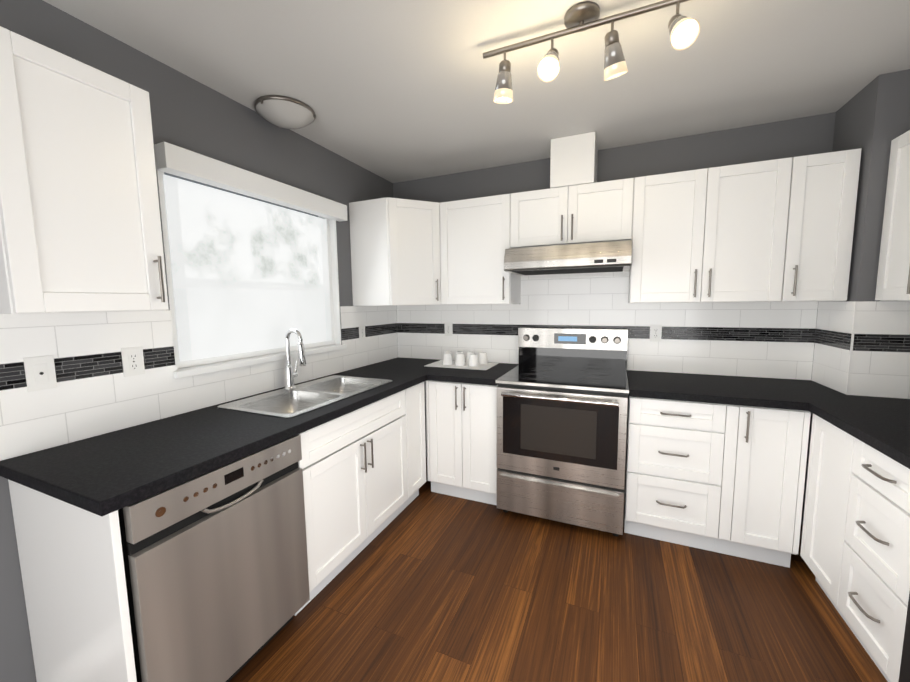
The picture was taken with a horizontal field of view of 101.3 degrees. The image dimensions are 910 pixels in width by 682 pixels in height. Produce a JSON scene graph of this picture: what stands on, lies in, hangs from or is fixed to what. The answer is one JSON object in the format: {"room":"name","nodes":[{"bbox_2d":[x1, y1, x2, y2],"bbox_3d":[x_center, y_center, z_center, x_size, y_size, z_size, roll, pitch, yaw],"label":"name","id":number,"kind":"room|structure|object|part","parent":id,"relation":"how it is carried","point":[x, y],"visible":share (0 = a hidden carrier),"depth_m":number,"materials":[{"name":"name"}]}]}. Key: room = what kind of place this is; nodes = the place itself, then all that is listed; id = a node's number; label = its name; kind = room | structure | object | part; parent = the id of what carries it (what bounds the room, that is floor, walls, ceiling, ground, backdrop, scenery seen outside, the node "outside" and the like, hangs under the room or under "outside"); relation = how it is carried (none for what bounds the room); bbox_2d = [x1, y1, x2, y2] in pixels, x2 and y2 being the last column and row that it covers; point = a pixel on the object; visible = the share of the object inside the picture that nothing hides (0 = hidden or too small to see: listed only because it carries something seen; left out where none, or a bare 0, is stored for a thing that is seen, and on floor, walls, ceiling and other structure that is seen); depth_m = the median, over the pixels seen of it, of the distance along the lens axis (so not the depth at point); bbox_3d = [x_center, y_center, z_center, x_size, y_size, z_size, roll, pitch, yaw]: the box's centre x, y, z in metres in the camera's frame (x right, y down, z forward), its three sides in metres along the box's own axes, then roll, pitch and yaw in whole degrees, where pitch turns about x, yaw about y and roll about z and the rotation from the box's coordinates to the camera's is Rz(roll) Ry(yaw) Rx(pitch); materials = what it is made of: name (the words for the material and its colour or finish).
{"room":"kitchen","nodes":[
{"label":"kitchen","id":0,"kind":"room"},
{"bbox_2d":[0,0,397,681],"bbox_3d":[-1.629,0.095,1.044,0.150,2.448,5.200,2,6,23],"label":"wall","id":1,"kind":"structure","parent":0,"point":[190,114],"depth_m":1.67,"materials":[{"name":"grey paint"}]},
{"bbox_2d":[0,26,168,313],"bbox_3d":[-1.258,-0.471,1.207,0.364,0.753,0.385,2,6,23],"label":"upper cabinet","id":2,"kind":"object","parent":1,"relation":"attached to","point":[80,227],"visible":1,"depth_m":1.12,"materials":[{"name":"white wood"}]},
{"bbox_3d":[-1.041,-0.217,1.313,0.036,0.160,0.011,2,6,23],"label":"handle","id":3,"kind":"part","parent":2,"relation":"part of","materials":[{"name":"silver metal"}]},
{"bbox_2d":[0,305,397,460],"bbox_3d":[-1.008,0.034,2.281,0.005,0.475,2.423,2,6,23],"label":"wall tile","id":4,"kind":"structure","parent":1,"relation":"attached to","point":[95,392],"depth_m":1.48,"materials":[{"name":"white tile"}]},
{"bbox_2d":[23,355,56,391],"bbox_3d":[-1.429,0.111,1.288,0.010,0.116,0.072,2,6,23],"label":"electrical outlet","id":5,"kind":"object","parent":4,"relation":"attached to","point":[40,373],"visible":1,"depth_m":1.28,"materials":[{"name":"white plastic"}]},
{"bbox_2d":[121,347,144,376],"bbox_3d":[-1.323,0.085,1.534,0.008,0.116,0.072,2,6,23],"label":"electrical outlet","id":6,"kind":"object","parent":4,"relation":"attached to","point":[133,361],"visible":1,"depth_m":1.53,"materials":[{"name":"white plastic"}]},
{"bbox_2d":[359,325,365,339],"bbox_3d":[-0.724,-0.066,2.913,0.008,0.116,0.072,2,6,23],"label":"electrical outlet","id":7,"kind":"object","parent":4,"relation":"attached to","point":[361,332],"visible":1,"depth_m":2.91,"materials":[{"name":"white plastic"}]},
{"bbox_2d":[154,142,346,378],"bbox_3d":[-1.075,-0.392,2.172,0.205,1.009,1.165,2,6,23],"label":"window","id":8,"kind":"structure","parent":1,"relation":"in","point":[180,161],"depth_m":1.93,"materials":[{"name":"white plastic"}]},
{"bbox_2d":[163,174,331,361],"bbox_3d":[-1.094,-0.374,2.174,0.004,0.845,1.020,2,6,23],"label":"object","id":9,"kind":"structure","parent":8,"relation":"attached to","point":[249,275],"depth_m":2.02,"materials":[{"name":"grey glass"}]},
{"bbox_2d":[43,0,909,182],"bbox_3d":[-0.051,-1.120,0.226,3.620,0.100,5.500,2,6,23],"label":"ceiling","id":10,"kind":"structure","parent":0,"point":[393,91],"depth_m":1.65,"materials":[{"name":"paint"}]},
{"bbox_2d":[254,95,315,128],"bbox_3d":[-0.914,-1.204,2.014,0.304,0.079,0.308,2,6,23],"label":"ceiling lamp","id":11,"kind":"object","parent":10,"relation":"attached to","point":[284,112],"visible":1,"depth_m":1.94,"materials":[{"name":"white glass"}]},
{"bbox_2d":[483,0,699,103],"bbox_3d":[0.460,-1.075,1.363,0.760,0.234,0.176,2,6,23],"label":"spotlight","id":12,"kind":"object","parent":10,"relation":"attached to","point":[684,31],"visible":1,"depth_m":1.34,"materials":[{"name":"silver metal"}]},
{"bbox_2d":[229,458,887,681],"bbox_3d":[-0.021,1.415,0.489,3.620,0.100,5.500,2,6,23],"label":"floor","id":13,"kind":"structure","parent":0,"point":[426,584],"depth_m":1.68,"materials":[{"name":"wood"}]},
{"bbox_2d":[8,479,136,681],"bbox_3d":[-1.187,0.872,1.161,0.610,0.868,0.020,2,6,23],"label":"end panel","id":14,"kind":"object","parent":13,"relation":"on","point":[73,578],"visible":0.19,"depth_m":1.12,"materials":[{"name":"white wood"}]},
{"bbox_2d":[118,434,309,681],"bbox_3d":[-1.035,0.841,1.451,0.603,0.865,0.601,2,6,23],"label":"dishwasher","id":15,"kind":"object","parent":13,"relation":"on","point":[216,571],"visible":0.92,"depth_m":1.25,"materials":[{"name":"metal"}]},
{"bbox_2d":[294,390,407,615],"bbox_3d":[-0.748,0.766,2.131,0.644,0.868,0.880,2,6,23],"label":"base cabinet","id":16,"kind":"object","parent":13,"relation":"on","point":[353,465],"visible":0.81,"depth_m":1.92,"materials":[{"name":"white wood"}]},
{"bbox_2d":[0,358,438,515],"bbox_3d":[-0.703,0.302,2.181,0.660,0.040,2.428,2,6,23],"label":"countertop","id":17,"kind":"structure","parent":16,"relation":"on","point":[104,474],"depth_m":1.30,"materials":[{"name":"stone"}]},
{"bbox_2d":[284,328,305,389],"bbox_3d":[-0.917,0.102,2.161,0.158,0.354,0.094,2,6,23],"label":"faucet","id":18,"kind":"object","parent":17,"relation":"on","point":[290,375],"visible":1,"depth_m":2.15,"materials":[{"name":"silver metal"}]},
{"bbox_2d":[217,375,392,417],"bbox_3d":[-0.779,0.379,2.114,0.490,0.189,0.840,2,6,23],"label":"sink","id":19,"kind":"object","parent":17,"relation":"in","point":[302,398],"visible":0.5,"depth_m":2.10,"materials":[{"name":"silver metal"}]},
{"bbox_3d":[-0.470,0.610,1.994,0.036,0.160,0.071,2,6,23],"label":"handle","id":20,"kind":"part","parent":16,"relation":"part of","materials":[{"name":"silver metal"}]},
{"bbox_2d":[399,382,425,513],"bbox_3d":[-0.535,0.708,2.665,0.608,0.868,0.275,2,6,23],"label":"base cabinet","id":21,"kind":"object","parent":13,"relation":"on","point":[415,432],"visible":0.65,"depth_m":2.54,"materials":[{"name":"white wood"}]},
{"bbox_2d":[425,380,497,504],"bbox_3d":[0.147,0.682,2.831,0.541,0.868,0.644,2,6,23],"label":"base cabinet","id":22,"kind":"object","parent":13,"relation":"on","point":[461,428],"visible":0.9,"depth_m":2.57,"materials":[{"name":"white wood"}]},
{"bbox_3d":[0.037,0.384,2.513,0.071,0.160,0.036,2,6,23],"label":"handle","id":23,"kind":"part","parent":22,"relation":"part of","materials":[{"name":"silver metal"}]},
{"bbox_2d":[428,363,518,385],"bbox_3d":[0.174,0.229,2.774,0.475,0.040,0.637,2,6,23],"label":"countertop","id":24,"kind":"structure","parent":22,"relation":"on","point":[483,377],"depth_m":2.57,"materials":[{"name":"stone"}]},
{"bbox_2d":[425,360,497,369],"bbox_3d":[0.054,0.187,2.958,0.510,0.006,0.310,2,6,23],"label":"towel","id":25,"kind":"object","parent":24,"relation":"on","point":[439,363],"visible":0.54,"depth_m":2.88,"materials":[{"name":"fabric"}]},
{"bbox_2d":[443,353,452,364],"bbox_3d":[-0.059,0.140,2.958,0.084,0.088,0.084,2,6,23],"label":"cup","id":26,"kind":"object","parent":25,"relation":"on","point":[447,358],"visible":1,"depth_m":2.93,"materials":[{"name":"white ceramic"}]},
{"bbox_2d":[455,353,464,365],"bbox_3d":[0.040,0.144,2.910,0.084,0.088,0.084,2,6,23],"label":"cup","id":27,"kind":"object","parent":25,"relation":"on","point":[460,360],"visible":1,"depth_m":2.88,"materials":[{"name":"white ceramic"}]},
{"bbox_2d":[466,352,474,363],"bbox_3d":[0.127,0.133,3.008,0.084,0.088,0.084,2,6,23],"label":"cup","id":28,"kind":"object","parent":25,"relation":"on","point":[467,357],"visible":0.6,"depth_m":2.98,"materials":[{"name":"white ceramic"}]},
{"bbox_2d":[468,354,478,366],"bbox_3d":[0.143,0.147,2.871,0.084,0.088,0.084,2,6,23],"label":"cup","id":29,"kind":"object","parent":25,"relation":"on","point":[473,360],"visible":1,"depth_m":2.84,"materials":[{"name":"white ceramic"}]},
{"bbox_2d":[478,352,487,364],"bbox_3d":[0.221,0.136,2.962,0.084,0.088,0.084,2,6,23],"label":"cup","id":30,"kind":"object","parent":25,"relation":"on","point":[482,359],"visible":0.92,"depth_m":2.93,"materials":[{"name":"white ceramic"}]},
{"bbox_2d":[496,327,628,535],"bbox_3d":[0.730,0.539,2.510,0.766,1.205,0.702,2,6,23],"label":"range","id":31,"kind":"object","parent":13,"relation":"on","point":[562,404],"visible":1,"depth_m":2.28,"materials":[{"name":"metal"}]},
{"bbox_2d":[624,393,725,551],"bbox_3d":[1.317,0.721,2.325,0.459,0.868,0.646,2,6,23],"label":"base cabinet","id":32,"kind":"object","parent":13,"relation":"on","point":[674,463],"visible":0.92,"depth_m":2.07,"materials":[{"name":"white wood"}]},
{"bbox_3d":[1.195,0.652,2.038,0.150,0.527,0.040,2,6,23],"label":"handle","id":33,"kind":"part","parent":32,"relation":"part of","materials":[{"name":"silver metal"}]},
{"bbox_2d":[714,404,810,567],"bbox_3d":[1.682,0.733,2.169,0.335,0.868,0.644,2,6,23],"label":"base cabinet","id":34,"kind":"object","parent":13,"relation":"on","point":[763,476],"visible":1,"depth_m":1.91,"materials":[{"name":"white wood"}]},
{"bbox_3d":[1.482,0.431,1.890,0.011,0.160,0.036,2,6,23],"label":"handle","id":35,"kind":"part","parent":34,"relation":"part of","materials":[{"name":"silver metal"}]},
{"bbox_2d":[627,370,909,409],"bbox_3d":[1.747,0.281,2.095,1.409,0.040,0.637,2,6,23],"label":"countertop","id":36,"kind":"structure","parent":34,"relation":"on","point":[791,394],"depth_m":2.04,"materials":[{"name":"stone"}]},
{"bbox_2d":[800,414,909,681],"bbox_3d":[1.849,0.810,1.408,0.646,0.868,0.735,2,6,23],"label":"base cabinet","id":37,"kind":"object","parent":13,"relation":"on","point":[855,549],"visible":0.94,"depth_m":1.42,"materials":[{"name":"white wood"}]},
{"bbox_2d":[803,398,909,468],"bbox_3d":[1.838,0.359,1.336,0.637,0.040,0.690,2,6,23],"label":"countertop","id":38,"kind":"structure","parent":37,"relation":"on","point":[881,424],"depth_m":1.51,"materials":[{"name":"stone"}]},
{"bbox_3d":[1.498,0.720,1.351,0.040,0.527,0.150,2,6,23],"label":"handle","id":39,"kind":"part","parent":37,"relation":"part of","materials":[{"name":"silver metal"}]},
{"bbox_2d":[898,592,909,681],"bbox_3d":[1.489,0.455,0.601,0.655,1.750,0.933,2,6,23],"label":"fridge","id":40,"kind":"object","parent":13,"relation":"on","point":[904,674],"depth_m":1.18,"materials":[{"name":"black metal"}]},
{"bbox_2d":[393,112,835,457],"bbox_3d":[1.025,-0.119,2.799,3.620,2.448,0.150,2,6,23],"label":"wall","id":41,"kind":"structure","parent":0,"point":[803,136],"depth_m":2.45,"materials":[{"name":"grey paint"}]},
{"bbox_2d":[349,197,441,305],"bbox_3d":[-0.377,-0.660,2.929,0.606,0.753,0.612,2,6,23],"label":"upper cabinet","id":42,"kind":"object","parent":41,"relation":"attached to","point":[395,250],"visible":0.98,"depth_m":2.71,"materials":[{"name":"white wood"}]},
{"bbox_2d":[440,194,520,304],"bbox_3d":[0.192,-0.656,2.819,0.538,0.753,0.364,2,6,23],"label":"upper cabinet","id":43,"kind":"object","parent":41,"relation":"attached to","point":[475,238],"visible":0.96,"depth_m":2.69,"materials":[{"name":"white wood"}]},
{"bbox_3d":[0.340,-0.367,2.606,0.011,0.160,0.036,2,6,23],"label":"handle","id":44,"kind":"part","parent":43,"relation":"part of","materials":[{"name":"silver metal"}]},
{"bbox_2d":[504,240,631,275],"bbox_3d":[0.761,-0.551,2.502,0.754,0.169,0.510,2,6,23],"label":"range hood","id":45,"kind":"object","parent":41,"relation":"attached to","point":[603,257],"visible":1,"depth_m":2.30,"materials":[{"name":"metal"}]},
{"bbox_2d":[511,178,633,247],"bbox_3d":[0.786,-0.828,2.542,0.762,0.367,0.364,2,6,23],"label":"upper cabinet","id":46,"kind":"object","parent":41,"relation":"attached to","point":[589,213],"visible":1,"depth_m":2.39,"materials":[{"name":"white wood"}]},
{"bbox_3d":[0.722,-0.729,2.401,0.075,0.160,0.036,2,6,23],"label":"handle","id":47,"kind":"part","parent":46,"relation":"part of","materials":[{"name":"silver metal"}]},
{"bbox_2d":[550,132,597,187],"bbox_3d":[0.807,-1.164,2.518,0.270,0.302,0.323,2,6,23],"label":"enclosure","id":48,"kind":"object","parent":46,"relation":"on","point":[573,159],"visible":0.71,"depth_m":2.37,"materials":[{"name":"white"}]},
{"bbox_2d":[397,272,817,379],"bbox_3d":[0.814,-0.154,2.800,2.916,0.698,0.005,2,6,23],"label":"wall tile","id":49,"kind":"structure","parent":41,"relation":"attached to","point":[763,339],"depth_m":2.61,"materials":[{"name":"white tile"}]},
{"bbox_2d":[445,322,452,335],"bbox_3d":[-0.055,-0.101,3.176,0.072,0.116,0.008,2,6,23],"label":"electrical outlet","id":50,"kind":"object","parent":49,"relation":"attached to","point":[448,328],"visible":1,"depth_m":3.17,"materials":[{"name":"white plastic"}]},
{"bbox_2d":[649,325,661,341],"bbox_3d":[1.377,-0.054,2.559,0.072,0.116,0.008,2,6,23],"label":"electrical outlet","id":51,"kind":"object","parent":49,"relation":"attached to","point":[655,333],"visible":1,"depth_m":2.56,"materials":[{"name":"white plastic"}]},
{"bbox_2d":[628,157,791,302],"bbox_3d":[1.481,-0.613,2.263,0.748,0.753,0.364,2,6,23],"label":"upper cabinet","id":52,"kind":"object","parent":41,"relation":"attached to","point":[715,234],"visible":1,"depth_m":2.12,"materials":[{"name":"white wood"}]},
{"bbox_3d":[1.419,-0.332,2.141,0.081,0.160,0.036,2,6,23],"label":"handle","id":53,"kind":"part","parent":52,"relation":"part of","materials":[{"name":"silver metal"}]},
{"bbox_2d":[780,148,861,301],"bbox_3d":[1.948,-0.598,2.062,0.268,0.753,0.364,2,6,23],"label":"upper cabinet","id":54,"kind":"object","parent":41,"relation":"attached to","point":[821,218],"visible":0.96,"depth_m":1.93,"materials":[{"name":"white wood"}]},
{"bbox_3d":[1.800,-0.319,1.977,0.011,0.160,0.036,2,6,23],"label":"handle","id":55,"kind":"part","parent":54,"relation":"part of","materials":[{"name":"silver metal"}]},
{"bbox_2d":[801,69,909,525],"bbox_3d":[2.265,-0.048,1.977,0.390,2.448,0.380,2,6,23],"label":"wall","id":56,"kind":"structure","parent":0,"point":[872,119],"depth_m":1.82,"materials":[{"name":"grey paint"}]},
{"bbox_2d":[812,301,855,393],"bbox_3d":[2.081,0.020,2.058,0.005,0.475,0.377,2,6,23],"label":"wall tile","id":57,"kind":"structure","parent":56,"relation":"attached to","point":[834,323],"depth_m":2.04,"materials":[{"name":"white tile"}]},
{"bbox_2d":[846,301,857,394],"bbox_3d":[2.006,0.039,1.887,0.007,0.475,0.007,2,6,23],"label":"wall tile","id":58,"kind":"structure","parent":56,"relation":"attached to","point":[851,347],"depth_m":1.88,"materials":[{"name":"white tile"}]},
{"bbox_2d":[848,301,909,398],"bbox_3d":[2.184,0.045,1.811,0.387,0.475,0.005,2,6,23],"label":"wall tile","id":59,"kind":"structure","parent":56,"relation":"attached to","point":[880,364],"depth_m":1.84,"materials":[{"name":"white tile"}]},
{"bbox_3d":[1.557,0.200,-0.329,0.150,2.448,5.200,2,6,23],"label":"wall","id":60,"kind":"structure","parent":0,"visible":0},
{"bbox_2d":[875,130,909,300],"bbox_3d":[2.059,-0.534,1.435,0.364,0.753,0.660,2,6,23],"label":"upper cabinet","id":61,"kind":"object","parent":60,"relation":"attached to","point":[893,279],"visible":1,"depth_m":1.71,"materials":[{"name":"white wood"}]},
{"bbox_3d":[1.912,-0.274,1.527,0.036,0.160,0.091,2,6,23],"label":"handle","id":62,"kind":"part","parent":61,"relation":"part of","materials":[{"name":"silver metal"}]}
]}

